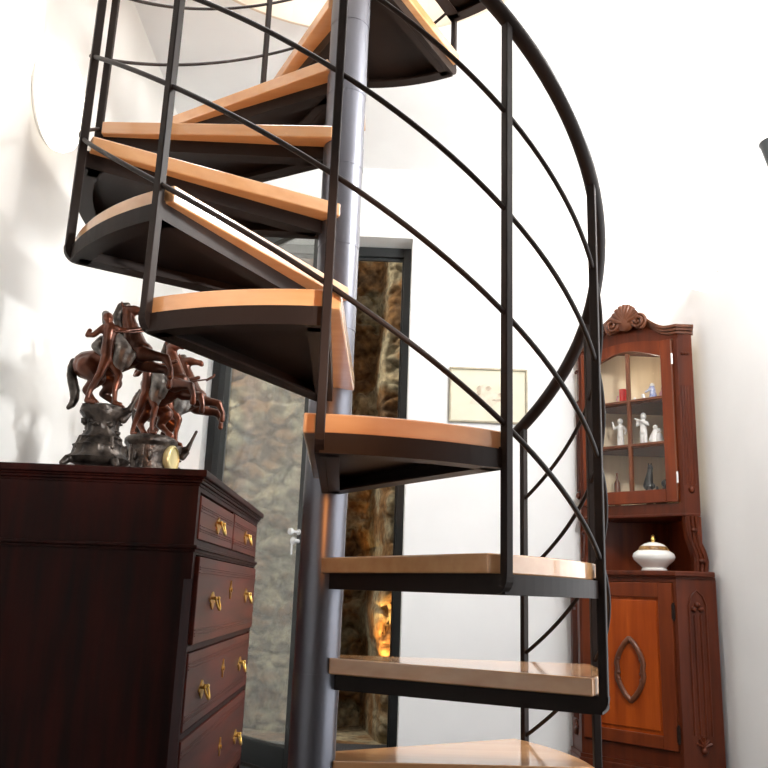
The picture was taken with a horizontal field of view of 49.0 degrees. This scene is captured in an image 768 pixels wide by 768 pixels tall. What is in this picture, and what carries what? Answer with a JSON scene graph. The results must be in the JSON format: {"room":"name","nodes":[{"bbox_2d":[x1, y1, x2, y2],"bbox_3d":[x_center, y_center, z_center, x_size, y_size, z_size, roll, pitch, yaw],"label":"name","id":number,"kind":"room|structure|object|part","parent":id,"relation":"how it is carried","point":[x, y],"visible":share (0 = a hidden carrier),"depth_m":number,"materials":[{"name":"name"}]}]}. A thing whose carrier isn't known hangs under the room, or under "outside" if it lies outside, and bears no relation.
{"room":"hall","nodes":[
{"label":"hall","id":0,"kind":"room"},
{"bbox_2d":[0,0,182,464],"bbox_3d":[-1.021,-0.545,0.905,0.150,2.820,6.340,2,-14,-1],"label":"wall","id":1,"kind":"structure","parent":0,"point":[49,302],"depth_m":2.43,"materials":[{"name":"white paint"}]},
{"bbox_2d":[31,47,84,152],"bbox_3d":[-0.914,-0.807,2.405,0.079,0.286,0.286,2,-14,-1],"label":"wall lamp","id":2,"kind":"object","parent":1,"relation":"attached to","point":[58,94],"visible":0.89,"depth_m":2.32,"materials":[{"name":"white paint"}]},
{"bbox_2d":[223,258,401,743],"bbox_3d":[-0.676,0.315,4.790,3.400,3.150,0.696,2,-14,-1],"label":"wall","id":3,"kind":"structure","parent":0,"point":[263,456],"depth_m":4.75,"materials":[{"name":"grey stone"}]},
{"bbox_2d":[240,725,386,767],"bbox_3d":[-0.444,1.058,1.170,3.828,0.120,7.800,2,-14,-1],"label":"floor","id":4,"kind":"structure","parent":0,"point":[345,734],"depth_m":4.23,"materials":[{"name":"grey stone"}]},
{"bbox_2d":[0,462,263,767],"bbox_3d":[-0.695,0.768,2.258,0.582,0.950,1.078,2,-14,-1],"label":"dresser","id":5,"kind":"object","parent":4,"relation":"on","point":[127,593],"visible":1,"depth_m":1.82,"materials":[{"name":"brown wood"}]},
{"bbox_2d":[59,301,172,466],"bbox_3d":[-0.624,0.002,1.989,0.255,0.410,0.142,2,-14,-1],"label":"statue","id":6,"kind":"object","parent":5,"relation":"on","point":[122,346],"visible":0.96,"depth_m":1.95,"materials":[{"name":"brown metal"}]},
{"bbox_2d":[91,311,135,371],"bbox_3d":[-0.633,-0.095,1.972,0.108,0.153,0.041,2,-14,-1],"label":"drapery","id":7,"kind":"object","parent":6,"relation":"hanging from","point":[115,350],"depth_m":1.96,"materials":[{"name":"grey metal"}]},
{"bbox_3d":[-0.696,0.472,2.331,0.558,0.015,1.058,2,-14,-1],"label":"waist moulding","id":8,"kind":"part","parent":5,"relation":"part of","materials":[{"name":"brown wood"}]},
{"bbox_2d":[124,342,204,468],"bbox_3d":[-0.606,0.079,2.328,0.253,0.425,0.144,-1,-14,14],"label":"mantel clock","id":9,"kind":"object","parent":5,"relation":"on","point":[151,449],"visible":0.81,"depth_m":2.29,"materials":[{"name":"brown metal"}]},
{"bbox_2d":[140,373,168,404],"bbox_3d":[-0.636,-0.013,2.323,0.116,0.163,0.043,-7,-17,34],"label":"drapery","id":10,"kind":"object","parent":9,"relation":"hanging from","point":[154,391],"depth_m":2.29,"materials":[{"name":"grey metal"}]},
{"bbox_2d":[147,354,224,468],"bbox_3d":[-0.646,0.134,2.652,0.294,0.472,0.164,2,-14,-1],"label":"statue","id":11,"kind":"object","parent":5,"relation":"on","point":[179,407],"visible":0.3,"depth_m":2.64,"materials":[{"name":"brown metal"}]},
{"bbox_2d":[174,398,190,414],"bbox_3d":[-0.657,0.023,2.632,0.125,0.176,0.047,2,-14,-1],"label":"drapery","id":12,"kind":"object","parent":11,"relation":"hanging from","point":[180,406],"depth_m":2.60,"materials":[{"name":"grey metal"}]},
{"bbox_3d":[-0.415,0.713,1.962,0.023,0.045,0.072,2,-14,-1],"label":"handle","id":13,"kind":"part","parent":5,"relation":"part of","materials":[{"name":"gold metal"}]},
{"bbox_3d":[-0.591,0.963,2.216,0.305,0.203,0.979,2,-14,-1],"label":"drawer","id":14,"kind":"part","parent":5,"relation":"part of","materials":[{"name":"brown wood"}]},
{"bbox_3d":[-0.584,0.769,2.264,0.305,0.160,0.979,2,-14,-1],"label":"drawer","id":15,"kind":"part","parent":5,"relation":"part of","materials":[{"name":"brown wood"}]},
{"bbox_3d":[-0.402,0.523,2.025,0.023,0.045,0.072,2,-14,-1],"label":"handle","id":16,"kind":"part","parent":5,"relation":"part of","materials":[{"name":"gold metal"}]},
{"bbox_3d":[-0.565,0.347,2.103,0.305,0.096,0.479,2,-14,-1],"label":"drawer","id":17,"kind":"part","parent":5,"relation":"part of","materials":[{"name":"brown wood"}]},
{"bbox_3d":[-0.403,0.356,2.098,0.023,0.045,0.072,2,-14,-1],"label":"handle","id":18,"kind":"part","parent":5,"relation":"part of","materials":[{"name":"gold metal"}]},
{"bbox_3d":[-0.574,0.584,2.311,0.311,0.187,0.979,2,-14,-1],"label":"drawer","id":19,"kind":"part","parent":5,"relation":"part of","materials":[{"name":"brown wood"}]},
{"bbox_3d":[-0.437,1.062,2.530,0.023,0.045,0.072,2,-14,-1],"label":"handle","id":20,"kind":"part","parent":5,"relation":"part of","materials":[{"name":"gold metal"}]},
{"bbox_3d":[-0.429,0.853,2.561,0.023,0.045,0.072,2,-14,-1],"label":"handle","id":21,"kind":"part","parent":5,"relation":"part of","materials":[{"name":"gold metal"}]},
{"bbox_3d":[-0.576,0.466,2.591,0.305,0.100,0.491,2,-14,-1],"label":"drawer","id":22,"kind":"part","parent":5,"relation":"part of","materials":[{"name":"brown wood"}]},
{"bbox_3d":[-0.415,0.653,2.590,0.023,0.045,0.072,2,-14,-1],"label":"handle","id":23,"kind":"part","parent":5,"relation":"part of","materials":[{"name":"gold metal"}]},
{"bbox_3d":[-0.414,0.474,2.583,0.023,0.045,0.072,2,-14,-1],"label":"handle","id":24,"kind":"part","parent":5,"relation":"part of","materials":[{"name":"gold metal"}]},
{"bbox_2d":[64,0,610,767],"bbox_3d":[-0.102,-0.815,2.310,1.346,4.087,1.346,14,-18,-40],"label":"spiral staircase","id":25,"kind":"structure","parent":4,"relation":"on","point":[183,200],"depth_m":1.85,"materials":[{"name":"black metal"}]},
{"bbox_3d":[-0.644,-0.824,1.964,0.059,1.099,0.016,11,-16,-30],"label":"baluster post","id":26,"kind":"part","parent":25,"relation":"part of","materials":[{"name":"grey metal"}]},
{"bbox_3d":[-0.733,-0.965,2.329,0.059,1.095,0.016,2,-14,-1],"label":"baluster post","id":27,"kind":"part","parent":25,"relation":"part of","materials":[{"name":"grey metal"}]},
{"bbox_3d":[-0.407,-0.655,1.689,0.016,1.102,0.059,-5,-16,27],"label":"baluster post","id":28,"kind":"part","parent":25,"relation":"part of","materials":[{"name":"grey metal"}]},
{"bbox_3d":[-0.406,-1.246,2.981,0.016,1.093,0.059,10,-16,-29],"label":"baluster post","id":29,"kind":"part","parent":25,"relation":"part of","materials":[{"name":"grey metal"}]},
{"bbox_3d":[-0.088,-0.446,1.563,0.016,1.105,0.059,2,-14,-1],"label":"baluster post","id":30,"kind":"part","parent":25,"relation":"part of","materials":[{"name":"grey metal"}]},
{"bbox_3d":[-0.096,-0.960,2.346,1.324,2.869,1.324,2,-14,-1],"label":"guard rod","id":31,"kind":"part","parent":25,"relation":"part of","materials":[{"name":"grey metal"}]},
{"bbox_3d":[0.254,-1.647,3.084,0.016,1.099,0.059,-6,-16,30],"label":"baluster post","id":32,"kind":"part","parent":25,"relation":"part of","materials":[{"name":"grey metal"}]},
{"bbox_3d":[-0.089,-1.164,2.397,1.324,2.869,1.324,2,-14,-1],"label":"guard rod","id":33,"kind":"part","parent":25,"relation":"part of","materials":[{"name":"grey metal"}]},
{"bbox_3d":[0.221,-0.197,1.609,0.016,1.104,0.059,11,-16,-32],"label":"baluster post","id":34,"kind":"part","parent":25,"relation":"part of","materials":[{"name":"grey metal"}]},
{"bbox_3d":[0.369,0.701,2.306,0.059,1.179,0.016,11,-17,-33],"label":"baluster post","id":35,"kind":"part","parent":25,"relation":"part of","materials":[{"name":"grey metal"}]},
{"bbox_3d":[-0.081,-1.376,2.450,1.347,2.929,1.346,2,-14,-1],"label":"handrail","id":36,"kind":"part","parent":25,"relation":"part of","materials":[{"name":"grey metal"}]},
{"bbox_3d":[0.490,0.380,2.062,0.060,1.105,0.017,2,-14,-1],"label":"baluster post","id":37,"kind":"part","parent":25,"relation":"part of","materials":[{"name":"grey metal"}]},
{"bbox_3d":[0.434,0.085,1.797,0.059,1.105,0.016,-5,-16,26],"label":"baluster post","id":38,"kind":"part","parent":25,"relation":"part of","materials":[{"name":"grey metal"}]},
{"bbox_2d":[570,304,725,767],"bbox_3d":[1.093,0.629,3.665,0.500,2.026,0.498,2,-14,0],"label":"tall cabinet","id":39,"kind":"object","parent":4,"relation":"on","point":[666,704],"visible":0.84,"depth_m":3.53,"materials":[{"name":"red wood"}]},
{"bbox_2d":[614,473,620,505],"bbox_3d":[1.065,0.484,3.841,0.028,0.158,0.028,-11,-19,43],"label":"bottle","id":40,"kind":"object","parent":39,"relation":"on","point":[617,488],"visible":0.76,"depth_m":3.83,"materials":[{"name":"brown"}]},
{"bbox_2d":[612,418,626,444],"bbox_3d":[1.085,0.229,3.879,0.075,0.142,0.031,-11,-19,43],"label":"figurine","id":41,"kind":"object","parent":39,"relation":"on","point":[620,436],"visible":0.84,"depth_m":3.87,"materials":[{"name":"ceramic"}]},
{"bbox_2d":[616,389,625,401],"bbox_3d":[1.105,0.064,3.901,0.056,0.074,0.044,-1,-14,13],"label":"mug","id":42,"kind":"object","parent":39,"relation":"on","point":[622,392],"visible":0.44,"depth_m":3.89,"materials":[{"name":"red ceramic"}]},
{"bbox_3d":[1.094,0.171,3.783,0.449,0.734,0.024,-11,-19,43],"label":"glazed door","id":43,"kind":"part","parent":39,"relation":"part of","materials":[{"name":"orange wood"}]},
{"bbox_3d":[1.005,1.140,3.460,0.410,0.634,0.028,-11,-19,43],"label":"door","id":44,"kind":"part","parent":39,"relation":"part of","materials":[{"name":"orange wood"}]},
{"bbox_3d":[1.007,1.145,3.462,0.300,0.534,0.024,-11,-19,43],"label":"door panel","id":45,"kind":"part","parent":39,"relation":"part of","materials":[{"name":"orange wood"}]},
{"bbox_2d":[605,399,662,415],"bbox_3d":[1.140,0.096,3.845,0.377,0.012,0.360,2,-14,1],"label":"shelf","id":46,"kind":"object","parent":39,"relation":"attached to","point":[654,407],"depth_m":3.90,"materials":[{"name":"red wood"}]},
{"bbox_2d":[603,444,664,456],"bbox_3d":[1.133,0.291,3.796,0.377,0.012,0.360,2,-14,1],"label":"shelf","id":47,"kind":"object","parent":39,"relation":"attached to","point":[654,450],"depth_m":3.86,"materials":[{"name":"red wood"}]},
{"bbox_3d":[1.128,-0.257,3.900,0.617,0.151,0.096,-11,-19,43],"label":"cornice","id":48,"kind":"part","parent":39,"relation":"part of","materials":[{"name":"brown wood"}]},
{"bbox_3d":[1.233,0.217,3.913,0.575,0.785,0.311,-11,-19,43],"label":"panel","id":49,"kind":"part","parent":39,"relation":"part of","materials":[{"name":"clear glass"}]},
{"bbox_3d":[1.213,0.734,3.784,0.575,0.226,0.313,-11,-19,43],"label":"niche panel","id":50,"kind":"part","parent":39,"relation":"part of","materials":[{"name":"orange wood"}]},
{"bbox_2d":[634,413,648,442],"bbox_3d":[1.168,0.205,3.798,0.066,0.156,0.039,-11,-19,43],"label":"figurine","id":51,"kind":"object","parent":39,"relation":"on","point":[642,423],"visible":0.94,"depth_m":3.79,"materials":[{"name":"ceramic"}]},
{"bbox_2d":[643,463,654,503],"bbox_3d":[1.175,0.444,3.729,0.053,0.189,0.044,-11,-19,43],"label":"cat figurine","id":52,"kind":"object","parent":39,"relation":"on","point":[648,484],"visible":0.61,"depth_m":3.72,"materials":[{"name":"black ceramic"}]},
{"bbox_2d":[641,383,656,397],"bbox_3d":[1.203,0.040,3.816,0.077,0.085,0.035,-11,-19,43],"label":"figurine","id":53,"kind":"object","parent":39,"relation":"on","point":[651,388],"visible":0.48,"depth_m":3.80,"materials":[{"name":"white ceramic"}]},
{"bbox_2d":[649,425,663,441],"bbox_3d":[1.214,0.227,3.751,0.069,0.093,0.035,-11,-19,43],"label":"figurine","id":54,"kind":"object","parent":39,"relation":"on","point":[655,436],"visible":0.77,"depth_m":3.74,"materials":[{"name":"ceramic"}]},
{"bbox_2d":[655,479,665,503],"bbox_3d":[1.216,0.473,3.679,0.065,0.112,0.033,-11,-19,43],"label":"figurine","id":55,"kind":"object","parent":39,"relation":"on","point":[663,483],"visible":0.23,"depth_m":3.67,"materials":[{"name":"black ceramic"}]},
{"bbox_2d":[606,570,714,579],"bbox_3d":[1.085,0.820,3.612,0.491,0.030,0.490,2,-14,-1],"label":"countertop","id":56,"kind":"structure","parent":39,"relation":"on","point":[610,573],"depth_m":3.42,"materials":[{"name":"red wood"}]},
{"bbox_2d":[632,535,675,570],"bbox_3d":[1.146,0.717,3.578,0.176,0.155,0.176,-11,-19,43],"label":"tureen","id":57,"kind":"object","parent":56,"relation":"on","point":[652,555],"visible":0.96,"depth_m":3.52,"materials":[{"name":"ceramic"}]},
{"bbox_3d":[1.147,0.691,3.585,0.121,0.036,0.121,-11,-19,43],"label":"lid","id":58,"kind":"part","parent":57,"relation":"part of","materials":[{"name":"ceramic"}]},
{"bbox_2d":[177,168,663,753],"bbox_3d":[0.171,0.295,4.104,2.683,2.820,0.220,2,-14,-1],"label":"wall","id":59,"kind":"structure","parent":0,"point":[450,319],"depth_m":4.11,"materials":[{"name":"white paint"}]},
{"bbox_2d":[204,237,410,767],"bbox_3d":[-0.380,0.390,3.783,0.972,2.440,0.662,2,-14,-1],"label":"door","id":60,"kind":"structure","parent":59,"relation":"in","point":[262,753],"depth_m":4.03,"materials":[{"name":"black metal"}]},
{"bbox_3d":[-0.366,0.601,3.426,0.050,0.030,0.030,14,-19,-41],"label":"knob","id":61,"kind":"part","parent":60,"relation":"part of","materials":[{"name":"silver metal"}]},
{"bbox_2d":[449,363,527,423],"bbox_3d":[0.502,0.041,4.052,0.377,0.300,0.018,2,-14,-1],"label":"framed picture","id":62,"kind":"object","parent":59,"relation":"attached to","point":[485,382],"visible":0.74,"depth_m":4.05,"materials":[{"name":"beige paper"}]},
{"bbox_2d":[134,0,767,180],"bbox_3d":[0.298,-1.980,1.404,2.683,0.300,6.560,2,-14,-1],"label":"ceiling","id":63,"kind":"structure","parent":0,"point":[638,77],"depth_m":3.54,"materials":[{"name":"white paint"}]},
{"bbox_2d":[232,0,509,27],"bbox_3d":[-0.069,-1.688,2.527,1.510,0.352,1.510,2,-14,-1],"label":"trim","id":64,"kind":"structure","parent":63,"relation":"attached to","point":[303,13],"depth_m":3.17,"materials":[{"name":"beige paint"}]},
{"bbox_2d":[632,550,675,570],"bbox_3d":[1.145,0.750,3.570,0.176,0.088,0.176,-11,-19,43],"label":"bowl","id":65,"kind":"object","parent":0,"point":[656,560],"depth_m":3.51,"materials":[{"name":"ceramic"}]},
{"bbox_2d":[658,26,767,767],"bbox_3d":[1.510,-0.443,0.938,0.150,2.820,6.340,2,-14,-1],"label":"wall","id":66,"kind":"structure","parent":0,"point":[713,193],"depth_m":3.33,"materials":[{"name":"white paint"}]},
{"bbox_2d":[759,138,767,166],"bbox_3d":[1.356,-0.741,2.873,0.131,0.180,0.112,2,-14,-1],"label":"sconce","id":67,"kind":"object","parent":66,"relation":"attached to","point":[763,145],"visible":1,"depth_m":2.88,"materials":[{"name":"grey"}]}
]}

